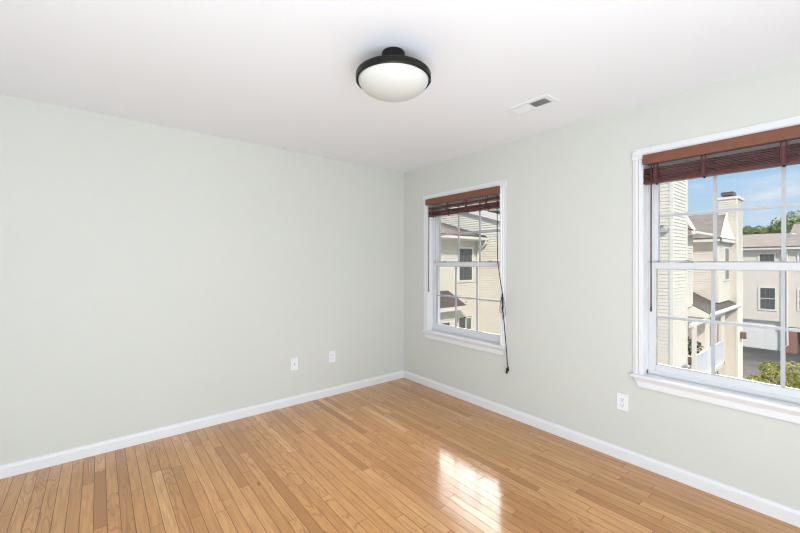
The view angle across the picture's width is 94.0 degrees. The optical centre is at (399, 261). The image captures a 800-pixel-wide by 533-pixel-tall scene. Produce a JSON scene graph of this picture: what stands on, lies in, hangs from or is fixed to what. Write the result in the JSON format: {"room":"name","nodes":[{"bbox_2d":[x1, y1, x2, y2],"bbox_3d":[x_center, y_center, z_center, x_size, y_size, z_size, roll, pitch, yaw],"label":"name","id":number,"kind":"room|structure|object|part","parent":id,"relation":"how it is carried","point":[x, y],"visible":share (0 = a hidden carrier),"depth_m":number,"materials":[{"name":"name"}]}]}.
{"room":"empty bedroom","nodes":[
{"label":"empty bedroom","id":0,"kind":"room"},
{"bbox_2d":[0,94,403,464],"bbox_3d":[-1.672,0.180,3.165,4.590,2.490,0.145,0,0,-39],"label":"wall","id":1,"kind":"structure","parent":0,"point":[152,276],"depth_m":2.95,"materials":[{"name":"paint"}]},
{"bbox_2d":[0,370,403,478],"bbox_3d":[-1.627,1.333,3.098,4.286,0.084,0.014,0,0,-39],"label":"baseboard","id":2,"kind":"structure","parent":1,"relation":"attached to","point":[64,456],"depth_m":2.94,"materials":[{"name":"white paint"}]},
{"bbox_2d":[291,357,297,370],"bbox_3d":[-1.015,0.983,3.590,0.072,0.116,0.018,0,0,-39],"label":"cable jack","id":3,"kind":"object","parent":1,"relation":"attached to","point":[294,361],"visible":1,"depth_m":3.59,"materials":[{"name":"white plastic"}]},
{"bbox_2d":[329,350,334,362],"bbox_3d":[-0.699,0.975,3.849,0.072,0.116,0.011,0,0,-39],"label":"wall outlet","id":4,"kind":"object","parent":1,"relation":"attached to","point":[331,353],"visible":1,"depth_m":3.84,"materials":[{"name":"white plastic"}]},
{"bbox_2d":[0,0,799,172],"bbox_3d":[-0.150,-1.165,1.280,4.590,0.200,4.990,0,0,-39],"label":"ceiling","id":5,"kind":"structure","parent":0,"point":[280,74],"depth_m":1.97,"materials":[{"name":"white paint"}]},
{"bbox_2d":[356,47,430,101],"bbox_3d":[-0.035,-0.954,1.902,0.382,0.223,0.388,0,0,-39],"label":"ceiling light","id":6,"kind":"object","parent":5,"relation":"attached to","point":[392,76],"visible":1,"depth_m":1.80,"materials":[{"name":"white glass"}]},
{"bbox_3d":[-0.034,-0.889,1.899,0.358,0.094,0.358,0,0,-39],"label":"lamp shade","id":7,"kind":"part","parent":6,"relation":"part of","materials":[{"name":"white glass"}]},
{"bbox_2d":[504,94,559,115],"bbox_3d":[0.892,-1.062,2.539,0.160,0.006,0.320,0,0,-39],"label":"ceiling vent","id":8,"kind":"object","parent":5,"relation":"in","point":[545,100],"visible":1,"depth_m":2.52,"materials":[{"name":"white metal"}]},
{"bbox_2d":[0,378,799,532],"bbox_3d":[-0.150,1.400,1.280,4.300,0.050,4.700,0,0,-39],"label":"floor","id":9,"kind":"structure","parent":0,"point":[402,455],"depth_m":2.31,"materials":[{"name":"brown wood"}]},
{"bbox_2d":[404,57,799,509],"bbox_3d":[1.579,0.180,2.676,0.145,2.490,4.700,0,0,-39],"label":"wall","id":10,"kind":"structure","parent":0,"point":[569,190],"depth_m":2.77,"materials":[{"name":"paint"}]},
{"bbox_2d":[422,179,506,354],"bbox_3d":[0.673,0.021,3.799,0.225,1.632,1.197,0,0,-39],"label":"window","id":11,"kind":"structure","parent":10,"relation":"in","point":[433,328],"depth_m":3.88,"materials":[{"name":"white paint"}]},
{"bbox_3d":[0.287,0.055,4.146,0.020,1.440,0.068,0,0,-39],"label":"casing","id":12,"kind":"part","parent":11,"relation":"part of","materials":[{"name":"white paint"}]},
{"bbox_3d":[0.594,0.787,3.744,0.013,0.025,1.059,0,0,-39],"label":"apron moulding","id":13,"kind":"part","parent":11,"relation":"part of","materials":[{"name":"white paint"}]},
{"bbox_3d":[0.603,-0.702,3.754,0.020,0.073,1.095,0,0,-39],"label":"head casing","id":14,"kind":"part","parent":11,"relation":"part of","materials":[{"name":"white paint"}]},
{"bbox_3d":[0.675,0.367,3.801,0.032,0.726,0.933,0,0,-39],"label":"sash","id":15,"kind":"part","parent":11,"relation":"part of","materials":[{"name":"white plastic"}]},
{"bbox_3d":[0.705,0.048,3.825,0.112,1.414,0.949,0,0,-39],"label":"frame","id":16,"kind":"part","parent":11,"relation":"part of","materials":[{"name":"white plastic"}]},
{"bbox_2d":[425,186,508,373],"bbox_3d":[0.644,0.143,3.694,0.126,1.658,1.092,0,0,-39],"label":"window blind","id":17,"kind":"object","parent":11,"relation":"attached to","point":[495,190],"visible":0.97,"depth_m":3.65,"materials":[{"name":"red wood"}]},
{"bbox_3d":[0.629,-0.501,3.763,0.052,0.013,0.945,0,0,-39],"label":"rail","id":18,"kind":"part","parent":17,"relation":"part of","materials":[{"name":"brown wood"}]},
{"bbox_3d":[0.898,0.143,3.319,0.035,1.515,0.167,0,0,-18],"label":"lift cord","id":19,"kind":"part","parent":17,"relation":"part of","materials":[{"name":"black fabric"}]},
{"bbox_3d":[0.708,-0.299,3.827,0.032,0.668,0.913,0,0,-39],"label":"sash","id":20,"kind":"part","parent":11,"relation":"part of","materials":[{"name":"white plastic"}]},
{"bbox_2d":[437,267,499,330],"bbox_3d":[0.675,0.366,3.801,0.008,0.640,0.849,0,0,-39],"label":"grille","id":21,"kind":"object","parent":11,"relation":"attached to","point":[455,327],"depth_m":3.90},
{"bbox_2d":[440,203,499,261],"bbox_3d":[0.708,-0.301,3.827,0.008,0.604,0.845,0,0,-39],"label":"grille","id":22,"kind":"object","parent":11,"relation":"attached to","point":[479,231],"depth_m":3.93,"materials":[{"name":"white plastic"}]},
{"bbox_3d":[0.925,0.055,3.355,0.020,1.440,0.050,0,0,-39],"label":"casing","id":23,"kind":"part","parent":11,"relation":"part of","materials":[{"name":"white paint"}]},
{"bbox_2d":[404,370,799,527],"bbox_3d":[1.518,1.333,2.626,0.014,0.084,4.700,0,0,-39],"label":"baseboard","id":24,"kind":"structure","parent":10,"relation":"attached to","point":[782,512],"depth_m":2.51,"materials":[{"name":"white paint"}]},
{"bbox_2d":[617,393,627,411],"bbox_3d":[1.546,0.975,2.593,0.010,0.116,0.072,0,0,-39],"label":"wall outlet","id":25,"kind":"object","parent":10,"relation":"attached to","point":[622,399],"visible":1,"depth_m":2.59,"materials":[{"name":"white plastic"}]},
{"bbox_2d":[630,116,799,423],"bbox_3d":[2.000,0.021,2.155,0.225,1.632,1.242,0,0,-39],"label":"window","id":26,"kind":"structure","parent":10,"relation":"in","point":[645,322],"depth_m":2.30,"materials":[{"name":"white paint"}]},
{"bbox_3d":[1.603,0.044,2.514,0.020,1.462,0.055,0,0,-39],"label":"casing","id":27,"kind":"part","parent":26,"relation":"part of","materials":[{"name":"white paint"}]},
{"bbox_3d":[1.935,-0.723,2.103,0.020,0.072,1.120,0,0,-39],"label":"head casing","id":28,"kind":"part","parent":26,"relation":"part of","materials":[{"name":"white paint"}]},
{"bbox_3d":[1.926,0.787,2.093,0.013,0.025,1.096,0,0,-39],"label":"apron moulding","id":29,"kind":"part","parent":26,"relation":"part of","materials":[{"name":"white paint"}]},
{"bbox_2d":[643,124,799,311],"bbox_3d":[1.944,-0.192,2.110,0.094,1.030,0.990,0,0,-39],"label":"window blind","id":30,"kind":"object","parent":26,"relation":"attached to","point":[785,155],"visible":1,"depth_m":2.17,"materials":[{"name":"red wood"}]},
{"bbox_3d":[1.956,-0.523,2.120,0.052,0.013,0.990,0,0,-39],"label":"rail","id":31,"kind":"part","parent":30,"relation":"part of","materials":[{"name":"brown wood"}]},
{"bbox_3d":[2.002,0.367,2.157,0.032,0.726,0.978,0,0,-39],"label":"sash","id":32,"kind":"part","parent":26,"relation":"part of","materials":[{"name":"white plastic"}]},
{"bbox_3d":[2.035,-0.310,2.184,0.032,0.690,0.958,0,0,-39],"label":"sash","id":33,"kind":"part","parent":26,"relation":"part of","materials":[{"name":"white plastic"}]},
{"bbox_2d":[657,270,799,386],"bbox_3d":[2.002,0.366,2.157,0.008,0.640,0.894,0,0,-39],"label":"grille","id":34,"kind":"object","parent":26,"relation":"attached to","point":[661,366],"depth_m":2.22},
{"bbox_2d":[659,167,799,260],"bbox_3d":[2.035,-0.312,2.184,0.008,0.626,0.890,0,0,-39],"label":"grille","id":35,"kind":"object","parent":26,"relation":"attached to","point":[783,205],"depth_m":2.20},
{"bbox_2d":[742,346,799,386],"bbox_3d":[26.086,6.375,31.903,105.000,0.300,130.000,0,0,-39],"label":"ground","id":36,"kind":"structure","parent":0,"point":[752,356],"depth_m":23.82,"materials":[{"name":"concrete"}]},
{"bbox_2d":[440,180,690,368],"bbox_3d":[2.341,1.090,15.229,9.300,10.270,14.320,0,0,-39],"label":"house","id":37,"kind":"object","parent":36,"relation":"on","point":[672,284],"visible":0.24,"depth_m":14.72,"materials":[{"name":"plastic"}]},
{"bbox_3d":[2.734,2.825,15.634,0.780,1.060,0.004,0,0,-39],"label":"pane","id":38,"kind":"part","parent":37,"relation":"part of","materials":[{"name":"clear glass"}]},
{"bbox_3d":[2.753,0.100,15.650,0.790,1.310,0.004,0,0,-39],"label":"pane","id":39,"kind":"part","parent":37,"relation":"part of","materials":[{"name":"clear glass"}]},
{"bbox_3d":[2.896,2.820,15.735,0.400,1.010,0.020,0,0,-39],"label":"open sash","id":40,"kind":"part","parent":37,"relation":"part of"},
{"bbox_3d":[2.896,2.820,15.736,0.300,0.910,0.005,0,0,-39],"label":"pane","id":41,"kind":"part","parent":37,"relation":"part of","materials":[{"name":"green glass"}]},
{"bbox_2d":[660,225,667,233],"bbox_3d":[7.635,-0.944,10.836,0.120,0.258,0.240,0,0,-39],"label":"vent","id":42,"kind":"object","parent":37,"relation":"attached to","point":[663,228],"depth_m":10.81,"materials":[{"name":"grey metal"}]},
{"bbox_3d":[7.829,1.150,10.750,0.085,10.150,0.085,0,0,-39],"label":"corner trim","id":43,"kind":"part","parent":37,"relation":"part of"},
{"bbox_2d":[681,364,690,368],"bbox_3d":[8.640,3.162,11.241,0.370,0.176,0.200,0,0,-39],"label":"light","id":44,"kind":"object","parent":37,"relation":"attached to","point":[686,366],"depth_m":11.14,"materials":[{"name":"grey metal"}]},
{"bbox_3d":[8.892,1.150,11.611,0.090,10.150,0.080,0,0,-39],"label":"corner trim","id":45,"kind":"part","parent":37,"relation":"part of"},
{"bbox_2d":[688,191,746,377],"bbox_3d":[12.255,1.410,17.578,8.680,9.630,4.920,0,0,-39],"label":"house","id":46,"kind":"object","parent":36,"relation":"on","point":[728,284],"visible":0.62,"depth_m":16.97,"materials":[{"name":"beige plastic"}]},
{"bbox_3d":[11.692,0.315,14.964,0.080,2.880,0.080,0,0,-39],"label":"corner trim","id":47,"kind":"part","parent":46,"relation":"part of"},
{"bbox_3d":[10.598,4.200,13.438,0.120,4.050,0.120,0,0,-39],"label":"post","id":48,"kind":"part","parent":46,"relation":"part of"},
{"bbox_2d":[688,336,702,365],"bbox_3d":[12.092,3.704,15.595,0.933,1.183,0.724,0,0,-6],"label":"potted plant","id":49,"kind":"object","parent":46,"relation":"on","point":[689,339],"visible":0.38,"depth_m":15.44,"materials":[{"name":"green plant"}]},
{"bbox_3d":[12.008,4.145,15.592,0.360,0.300,0.354,0,0,-39],"label":"pot","id":50,"kind":"part","parent":49,"relation":"part of","materials":[{"name":"brown metal"}]},
{"bbox_3d":[11.315,3.820,14.023,1.730,0.830,0.070,0,0,-39],"label":"railing","id":51,"kind":"part","parent":46,"relation":"part of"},
{"bbox_3d":[12.037,4.200,14.600,0.120,4.050,0.120,0,0,-39],"label":"post","id":52,"kind":"part","parent":46,"relation":"part of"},
{"bbox_3d":[13.038,3.820,15.414,2.460,0.830,0.070,0,0,-39],"label":"railing","id":53,"kind":"part","parent":46,"relation":"part of","materials":[{"name":"white wood"}]},
{"bbox_3d":[14.021,0.435,16.458,0.080,2.720,0.080,0,0,-39],"label":"corner trim","id":54,"kind":"part","parent":46,"relation":"part of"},
{"bbox_3d":[14.045,4.200,16.221,0.120,4.050,0.120,0,0,-39],"label":"post","id":55,"kind":"part","parent":46,"relation":"part of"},
{"bbox_3d":[15.191,0.085,17.336,0.813,1.420,0.004,0,0,-39],"label":"pane","id":56,"kind":"part","parent":46,"relation":"part of","materials":[{"name":"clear glass"}]},
{"bbox_3d":[16.040,1.600,17.754,0.070,9.250,0.060,0,0,-39],"label":"corner trim","id":57,"kind":"part","parent":46,"relation":"part of","materials":[{"name":"beige wood"}]},
{"bbox_2d":[742,225,750,234],"bbox_3d":[42.932,0.831,46.602,1.918,10.802,2.424,0,0,-18],"label":"tree","id":58,"kind":"object","parent":36,"relation":"on","point":[746,228],"visible":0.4,"depth_m":45.95,"materials":[{"name":"green plant"}]},
{"bbox_2d":[742,224,799,353],"bbox_3d":[29.771,1.625,28.452,9.600,9.200,18.000,0,0,-39],"label":"house","id":59,"kind":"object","parent":36,"relation":"on","point":[761,290],"visible":0.37,"depth_m":26.42,"materials":[{"name":"beige"}]},
{"bbox_3d":[25.974,-0.110,26.403,0.004,0.870,0.740,0,0,-39],"label":"pane","id":60,"kind":"part","parent":59,"relation":"part of","materials":[{"name":"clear glass"}]},
{"bbox_3d":[25.993,2.585,26.379,0.004,1.480,0.740,0,0,-39],"label":"pane","id":61,"kind":"part","parent":59,"relation":"part of","materials":[{"name":"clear glass"}]},
{"bbox_3d":[26.421,1.750,25.645,0.060,5.350,0.120,0,0,-39],"label":"corner trim","id":62,"kind":"part","parent":59,"relation":"part of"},
{"bbox_2d":[747,220,797,233],"bbox_3d":[35.152,1.217,34.368,2.929,10.030,4.581,0,0,-27],"label":"tree","id":63,"kind":"object","parent":36,"relation":"on","point":[775,228],"visible":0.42,"depth_m":34.42,"materials":[{"name":"green plant"}]},
{"bbox_2d":[747,361,799,388],"bbox_3d":[15.784,5.088,14.855,4.026,2.293,3.569,0,0,-39],"label":"bush","id":64,"kind":"object","parent":36,"relation":"on","point":[767,371],"visible":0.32,"depth_m":15.64,"materials":[{"name":"green plant"}]},
{"bbox_2d":[770,210,799,226],"bbox_3d":[41.492,0.184,37.072,5.646,12.096,7.353,0,0,-28],"label":"tree","id":65,"kind":"object","parent":36,"relation":"on","point":[793,217],"visible":0.18,"depth_m":38.30,"materials":[{"name":"green plant"}]}
]}

